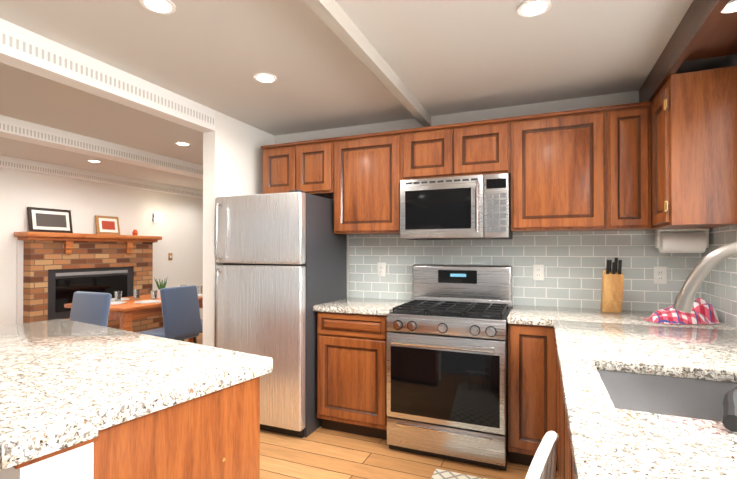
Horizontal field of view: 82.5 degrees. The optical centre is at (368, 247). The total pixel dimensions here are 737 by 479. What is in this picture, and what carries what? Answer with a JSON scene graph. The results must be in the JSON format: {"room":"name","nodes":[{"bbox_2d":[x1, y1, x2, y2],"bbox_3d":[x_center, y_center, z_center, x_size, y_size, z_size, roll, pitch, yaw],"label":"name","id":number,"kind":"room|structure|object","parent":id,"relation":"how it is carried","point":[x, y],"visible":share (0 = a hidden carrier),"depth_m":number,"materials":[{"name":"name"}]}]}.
{"room":"kitchen","nodes":[
{"label":"kitchen","id":0,"kind":"room"},
{"bbox_2d":[0,168,202,325],"bbox_3d":[-4.319,0.158,4.843,0.120,2.420,8.200,0,0,22],"label":"wall","id":1,"kind":"structure","parent":0,"point":[179,229],"depth_m":6.05,"materials":[{"name":"white paint"}]},
{"bbox_2d":[153,213,162,221],"bbox_3d":[-3.398,-0.484,6.782,0.098,0.150,0.120,0,0,22],"label":"sconce","id":2,"kind":"object","parent":1,"relation":"attached to","point":[157,217],"visible":0.98,"depth_m":6.74,"materials":[{"name":"white"}]},
{"bbox_2d":[168,253,172,259],"bbox_3d":[-3.328,0.153,7.063,0.011,0.120,0.080,0,0,22],"label":"light switch","id":3,"kind":"object","parent":1,"relation":"attached to","point":[170,255],"visible":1,"depth_m":7.05,"materials":[{"name":"brown"}]},
{"bbox_2d":[0,18,214,132],"bbox_3d":[-1.972,-0.995,1.510,0.120,0.160,3.820,0,0,22],"label":"header beam","id":4,"kind":"structure","parent":0,"point":[21,48],"depth_m":2.39,"materials":[{"name":"white paint"}]},
{"bbox_2d":[203,110,274,346],"bbox_3d":[-0.405,0.161,5.291,0.120,2.420,4.380,0,0,22],"label":"wall","id":5,"kind":"structure","parent":0,"point":[232,158],"depth_m":3.32,"materials":[{"name":"white paint"}]},
{"bbox_2d":[0,0,727,190],"bbox_3d":[-1.126,-1.111,3.595,6.980,0.100,8.320,0,0,22],"label":"ceiling","id":6,"kind":"structure","parent":0,"point":[442,57],"depth_m":2.40,"materials":[{"name":"white paint"}]},
{"bbox_2d":[0,155,202,198],"bbox_3d":[-4.217,-0.987,4.809,0.100,0.130,8.200,0,0,22],"label":"beam","id":7,"kind":"structure","parent":6,"relation":"attached to","point":[14,163],"depth_m":5.72,"materials":[{"name":"white paint"}]},
{"bbox_2d":[0,115,202,178],"bbox_3d":[-2.711,-0.992,4.185,0.200,0.130,8.200,0,0,22],"label":"beam","id":8,"kind":"structure","parent":6,"relation":"attached to","point":[22,130],"depth_m":4.05,"materials":[{"name":"white paint"}]},
{"bbox_2d":[139,0,175,14],"bbox_3d":[-0.926,-1.067,1.849,0.144,0.008,0.144,0,0,22],"label":"recessed light","id":9,"kind":"object","parent":6,"relation":"in","point":[165,7],"visible":1,"depth_m":1.85,"materials":[{"name":"white paint"}]},
{"bbox_2d":[175,142,189,145],"bbox_3d":[-1.882,-1.051,4.254,0.144,0.008,0.144,0,0,22],"label":"recessed light","id":10,"kind":"object","parent":6,"relation":"in","point":[183,143],"visible":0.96,"depth_m":4.24,"materials":[{"name":"white paint"}]},
{"bbox_2d":[253,73,276,82],"bbox_3d":[-0.648,-1.062,2.633,0.144,0.008,0.144,0,0,22],"label":"recessed light","id":11,"kind":"object","parent":6,"relation":"in","point":[265,77],"visible":1,"depth_m":2.62,"materials":[{"name":"white paint"}]},
{"bbox_2d":[303,0,430,126],"bbox_3d":[-0.401,-1.036,1.281,0.060,0.080,4.599,0,0,22],"label":"beam","id":12,"kind":"structure","parent":6,"relation":"attached to","point":[332,15],"depth_m":2.17,"materials":[{"name":"beige paint"}]},
{"bbox_2d":[517,0,551,16],"bbox_3d":[0.739,-1.067,1.871,0.144,0.008,0.144,0,0,22],"label":"recessed light","id":13,"kind":"object","parent":6,"relation":"in","point":[530,8],"visible":1,"depth_m":1.86,"materials":[{"name":"white paint"}]},
{"bbox_2d":[721,0,736,12],"bbox_3d":[1.468,-0.966,1.677,0.100,0.013,0.100,0,0,22],"label":"recessed light","id":14,"kind":"object","parent":6,"relation":"attached to","point":[730,6],"visible":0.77,"depth_m":1.68,"materials":[{"name":"white paint"}]},
{"bbox_2d":[184,333,557,478],"bbox_3d":[-1.126,1.389,3.579,6.980,0.060,8.320,0,0,22],"label":"floor","id":15,"kind":"structure","parent":0,"point":[320,452],"depth_m":2.66,"materials":[{"name":"brown wood"}]},
{"bbox_2d":[0,443,91,478],"bbox_3d":[-1.445,0.917,1.439,1.677,0.855,0.424,0,0,22],"label":"base cabinet","id":16,"kind":"object","parent":15,"relation":"on","point":[77,464],"depth_m":1.01,"materials":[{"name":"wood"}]},
{"bbox_2d":[14,232,163,332],"bbox_3d":[-3.603,0.597,5.729,0.517,1.555,1.870,0,0,22],"label":"fireplace","id":17,"kind":"object","parent":15,"relation":"on","point":[55,272],"visible":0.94,"depth_m":5.45,"materials":[{"name":"brown brick"}]},
{"bbox_2d":[27,207,72,232],"bbox_3d":[-4.010,-0.339,5.303,0.071,0.309,0.500,0,0,22],"label":"picture frame","id":18,"kind":"object","parent":17,"relation":"on","point":[49,220],"visible":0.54,"depth_m":5.27,"materials":[{"name":"black wood"}]},
{"bbox_2d":[95,215,119,234],"bbox_3d":[-3.720,-0.315,5.995,0.065,0.269,0.340,0,0,22],"label":"picture frame","id":19,"kind":"object","parent":17,"relation":"on","point":[109,225],"visible":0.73,"depth_m":5.98,"materials":[{"name":"brown wood"}]},
{"bbox_2d":[69,291,111,326],"bbox_3d":[-2.438,0.883,3.916,0.460,0.961,0.485,0,0,22],"label":"dining chair","id":20,"kind":"object","parent":15,"relation":"on","point":[93,308],"visible":0.25,"depth_m":3.73,"materials":[{"name":"blue fabric"}]},
{"bbox_2d":[64,278,202,342],"bbox_3d":[-2.503,0.865,5.173,0.920,1.011,1.807,0,0,22],"label":"dining table","id":21,"kind":"object","parent":15,"relation":"on","point":[125,311],"visible":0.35,"depth_m":4.52,"materials":[{"name":"brown wood"}]},
{"bbox_2d":[137,285,201,343],"bbox_3d":[-2.109,0.887,4.443,0.485,0.961,0.460,0,0,22],"label":"dining chair","id":22,"kind":"object","parent":15,"relation":"on","point":[181,313],"visible":0.65,"depth_m":4.33,"materials":[{"name":"blue fabric"}]},
{"bbox_2d":[92,371,272,478],"bbox_3d":[-1.262,0.910,1.761,1.720,0.875,0.853,0,0,22],"label":"base cabinet","id":23,"kind":"object","parent":15,"relation":"on","point":[220,439],"depth_m":1.35,"materials":[{"name":"wood"}]},
{"bbox_2d":[0,319,272,474],"bbox_3d":[-1.312,0.454,1.697,1.840,0.075,1.098,0,0,22],"label":"countertop","id":24,"kind":"structure","parent":23,"relation":"on","point":[64,382],"depth_m":1.33,"materials":[{"name":"white stone"}]},
{"bbox_2d":[214,190,346,437],"bbox_3d":[-0.694,0.477,3.386,0.760,1.762,0.816,0,0,22],"label":"fridge","id":25,"kind":"object","parent":15,"relation":"on","point":[280,272],"visible":0.79,"depth_m":3.05,"materials":[{"name":"grey metal"}]},
{"bbox_2d":[317,305,406,439],"bbox_3d":[-0.008,0.912,3.253,0.569,0.890,0.608,0,0,22],"label":"base cabinet","id":26,"kind":"object","parent":15,"relation":"on","point":[351,347],"depth_m":2.98,"materials":[{"name":"brown wood"}]},
{"bbox_2d":[313,297,410,316],"bbox_3d":[-0.019,0.447,3.253,0.591,0.040,0.623,0,0,22],"label":"countertop","id":27,"kind":"structure","parent":26,"relation":"on","point":[372,307],"depth_m":3.06,"materials":[{"name":"white stone"}]},
{"bbox_2d":[387,264,512,470],"bbox_3d":[0.581,0.743,2.923,0.758,1.225,0.734,0,0,22],"label":"stove","id":28,"kind":"object","parent":15,"relation":"on","point":[447,364],"visible":0.98,"depth_m":2.67,"materials":[{"name":"grey metal"}]},
{"bbox_2d":[431,469,485,478],"bbox_3d":[0.332,1.340,1.558,0.620,0.010,1.900,0,0,22],"label":"rug","id":29,"kind":"object","parent":15,"relation":"on","point":[440,474],"visible":0.91,"depth_m":2.47,"materials":[{"name":"beige fabric"}]},
{"bbox_2d":[525,431,558,478],"bbox_3d":[0.206,0.879,1.015,0.435,0.904,0.400,0,0,32],"label":"chair","id":30,"kind":"object","parent":29,"relation":"on","point":[543,464],"visible":1,"depth_m":0.92,"materials":[{"name":"grey"}]},
{"bbox_2d":[508,325,552,465],"bbox_3d":[1.102,0.909,2.794,0.289,0.890,0.608,0,0,22],"label":"base cabinet","id":31,"kind":"object","parent":15,"relation":"on","point":[530,347],"depth_m":2.53,"materials":[{"name":"brown wood"}]},
{"bbox_2d":[507,305,736,328],"bbox_3d":[1.492,0.443,2.628,1.143,0.040,0.623,0,0,22],"label":"countertop","id":32,"kind":"structure","parent":31,"relation":"on","point":[520,314],"depth_m":2.58,"materials":[{"name":"white stone"}]},
{"bbox_2d":[600,258,623,312],"bbox_3d":[1.593,0.243,2.757,0.110,0.359,0.264,0,0,22],"label":"knife block","id":33,"kind":"object","parent":32,"relation":"on","point":[612,290],"visible":1,"depth_m":2.68,"materials":[{"name":"brown wood"}]},
{"bbox_2d":[643,298,718,323],"bbox_3d":[1.800,0.349,2.413,0.410,0.140,0.356,0,0,22],"label":"dish towel","id":34,"kind":"object","parent":32,"relation":"on","point":[703,311],"visible":0.81,"depth_m":2.36,"materials":[{"name":"fabric"}]},
{"bbox_2d":[553,321,736,478],"bbox_3d":[0.982,0.432,1.059,0.886,0.040,2.664,0,0,22],"label":"countertop","id":35,"kind":"structure","parent":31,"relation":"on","point":[607,440],"depth_m":1.07,"materials":[{"name":"white stone"}]},
{"bbox_2d":[597,365,736,420],"bbox_3d":[0.942,0.554,1.240,0.470,0.224,0.554,0,0,22],"label":"sink","id":36,"kind":"object","parent":35,"relation":"in","point":[691,394],"depth_m":1.48,"materials":[{"name":"silver metal"}]},
{"bbox_2d":[673,242,736,431],"bbox_3d":[1.072,0.193,1.000,0.512,0.436,0.352,0,0,22],"label":"faucet","id":37,"kind":"object","parent":35,"relation":"on","point":[697,276],"visible":1,"depth_m":1.18,"materials":[{"name":"silver metal"}]},
{"bbox_2d":[553,345,556,470],"bbox_3d":[1.405,0.904,2.058,0.874,0.890,0.440,0,0,22],"label":"base cabinet","id":38,"kind":"object","parent":15,"relation":"on","point":[554,346],"depth_m":2.47,"materials":[{"name":"brown wood"}]},
{"bbox_2d":[557,373,564,478],"bbox_3d":[1.241,0.901,1.661,0.874,0.890,0.420,0,0,22],"label":"base cabinet","id":39,"kind":"object","parent":15,"relation":"on","point":[560,404],"depth_m":1.89,"materials":[{"name":"brown wood"}]},
{"bbox_2d":[565,433,572,478],"bbox_3d":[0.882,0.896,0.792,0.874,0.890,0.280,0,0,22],"label":"base cabinet","id":40,"kind":"object","parent":15,"relation":"on","point":[568,464],"depth_m":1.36,"materials":[{"name":"brown wood"}]},
{"bbox_2d":[275,90,638,296],"bbox_3d":[0.657,0.148,3.390,3.535,2.420,0.120,0,0,22],"label":"wall","id":41,"kind":"structure","parent":0,"point":[561,105],"depth_m":3.28,"materials":[{"name":"white paint"}]},
{"bbox_2d":[261,142,296,193],"bbox_3d":[-0.697,-0.656,3.699,0.341,0.432,0.347,0,0,22],"label":"upper cabinet","id":42,"kind":"object","parent":41,"relation":"attached to","point":[279,160],"depth_m":3.54,"materials":[{"name":"brown wood"}]},
{"bbox_2d":[297,138,332,197],"bbox_3d":[-0.382,-0.657,3.569,0.341,0.432,0.347,0,0,22],"label":"upper cabinet","id":43,"kind":"object","parent":41,"relation":"attached to","point":[314,157],"depth_m":3.41,"materials":[{"name":"brown wood"}]},
{"bbox_2d":[329,130,400,234],"bbox_3d":[0.044,-0.493,3.392,0.572,0.762,0.347,0,0,22],"label":"upper cabinet","id":44,"kind":"object","parent":41,"relation":"attached to","point":[366,167],"depth_m":3.23,"materials":[{"name":"brown wood"}]},
{"bbox_2d":[401,124,452,179],"bbox_3d":[0.488,-0.689,3.210,0.384,0.372,0.347,0,0,22],"label":"upper cabinet","id":45,"kind":"object","parent":41,"relation":"attached to","point":[426,152],"depth_m":3.05,"materials":[{"name":"brown wood"}]},
{"bbox_2d":[453,117,512,176],"bbox_3d":[0.842,-0.690,3.063,0.384,0.372,0.347,0,0,22],"label":"upper cabinet","id":46,"kind":"object","parent":41,"relation":"attached to","point":[483,147],"depth_m":2.90,"materials":[{"name":"brown wood"}]},
{"bbox_2d":[400,173,512,239],"bbox_3d":[0.643,-0.279,3.078,0.754,0.430,0.465,0,0,22],"label":"microwave","id":47,"kind":"object","parent":46,"relation":"attached to","point":[471,207],"visible":1,"depth_m":2.91,"materials":[{"name":"grey metal"}]},
{"bbox_2d":[349,230,701,310],"bbox_3d":[0.992,0.167,3.181,2.515,0.600,0.008,0,0,22],"label":"wall tile","id":48,"kind":"structure","parent":41,"relation":"attached to","point":[574,262],"depth_m":3.05,"materials":[{"name":"grey tile"}]},
{"bbox_2d":[377,263,385,275],"bbox_3d":[0.109,0.184,3.538,0.072,0.116,0.007,0,0,22],"label":"electrical outlet","id":49,"kind":"object","parent":48,"relation":"attached to","point":[381,269],"visible":1,"depth_m":3.53,"materials":[{"name":"white plastic"}]},
{"bbox_2d":[533,264,543,279],"bbox_3d":[1.242,0.181,3.069,0.072,0.116,0.007,0,0,22],"label":"electrical outlet","id":50,"kind":"object","parent":48,"relation":"attached to","point":[538,271],"visible":1,"depth_m":3.07,"materials":[{"name":"white plastic"}]},
{"bbox_2d":[654,267,666,283],"bbox_3d":[1.933,0.184,2.783,0.072,0.116,0.007,0,0,22],"label":"electrical outlet","id":51,"kind":"object","parent":48,"relation":"attached to","point":[660,275],"visible":1,"depth_m":2.78,"materials":[{"name":"white plastic"}]},
{"bbox_2d":[510,106,608,231],"bbox_3d":[1.285,-0.496,2.878,0.570,0.762,0.347,0,0,22],"label":"upper cabinet","id":52,"kind":"object","parent":41,"relation":"attached to","point":[560,178],"depth_m":2.71,"materials":[{"name":"brown wood"}]},
{"bbox_2d":[609,100,648,230],"bbox_3d":[1.656,-0.497,2.725,0.234,0.762,0.347,0,0,22],"label":"upper cabinet","id":53,"kind":"object","parent":41,"relation":"attached to","point":[628,123],"depth_m":2.57,"materials":[{"name":"brown wood"}]},
{"bbox_2d":[716,54,736,68],"bbox_3d":[1.355,0.129,0.613,0.120,2.420,4.720,0,0,22],"label":"wall","id":54,"kind":"structure","parent":0,"point":[729,61],"depth_m":2.32,"materials":[{"name":"white paint"}]},
{"bbox_2d":[649,32,736,229],"bbox_3d":[1.795,-0.593,2.299,0.348,0.948,0.325,0,0,22],"label":"upper cabinet","id":55,"kind":"object","parent":54,"relation":"attached to","point":[662,154],"depth_m":2.17,"materials":[{"name":"brown wood"}]},
{"bbox_2d":[655,228,709,252],"bbox_3d":[1.956,-0.041,2.627,0.266,0.150,0.132,0,0,22],"label":"paper towel holder","id":56,"kind":"object","parent":55,"relation":"attached to","point":[667,241],"visible":1,"depth_m":2.58,"materials":[{"name":"white"}]},
{"bbox_2d":[702,225,736,327],"bbox_3d":[1.521,0.153,1.182,0.008,0.600,3.300,0,0,22],"label":"wall tile","id":57,"kind":"structure","parent":54,"relation":"attached to","point":[719,288],"depth_m":2.38,"materials":[{"name":"grey tile"}]}
]}

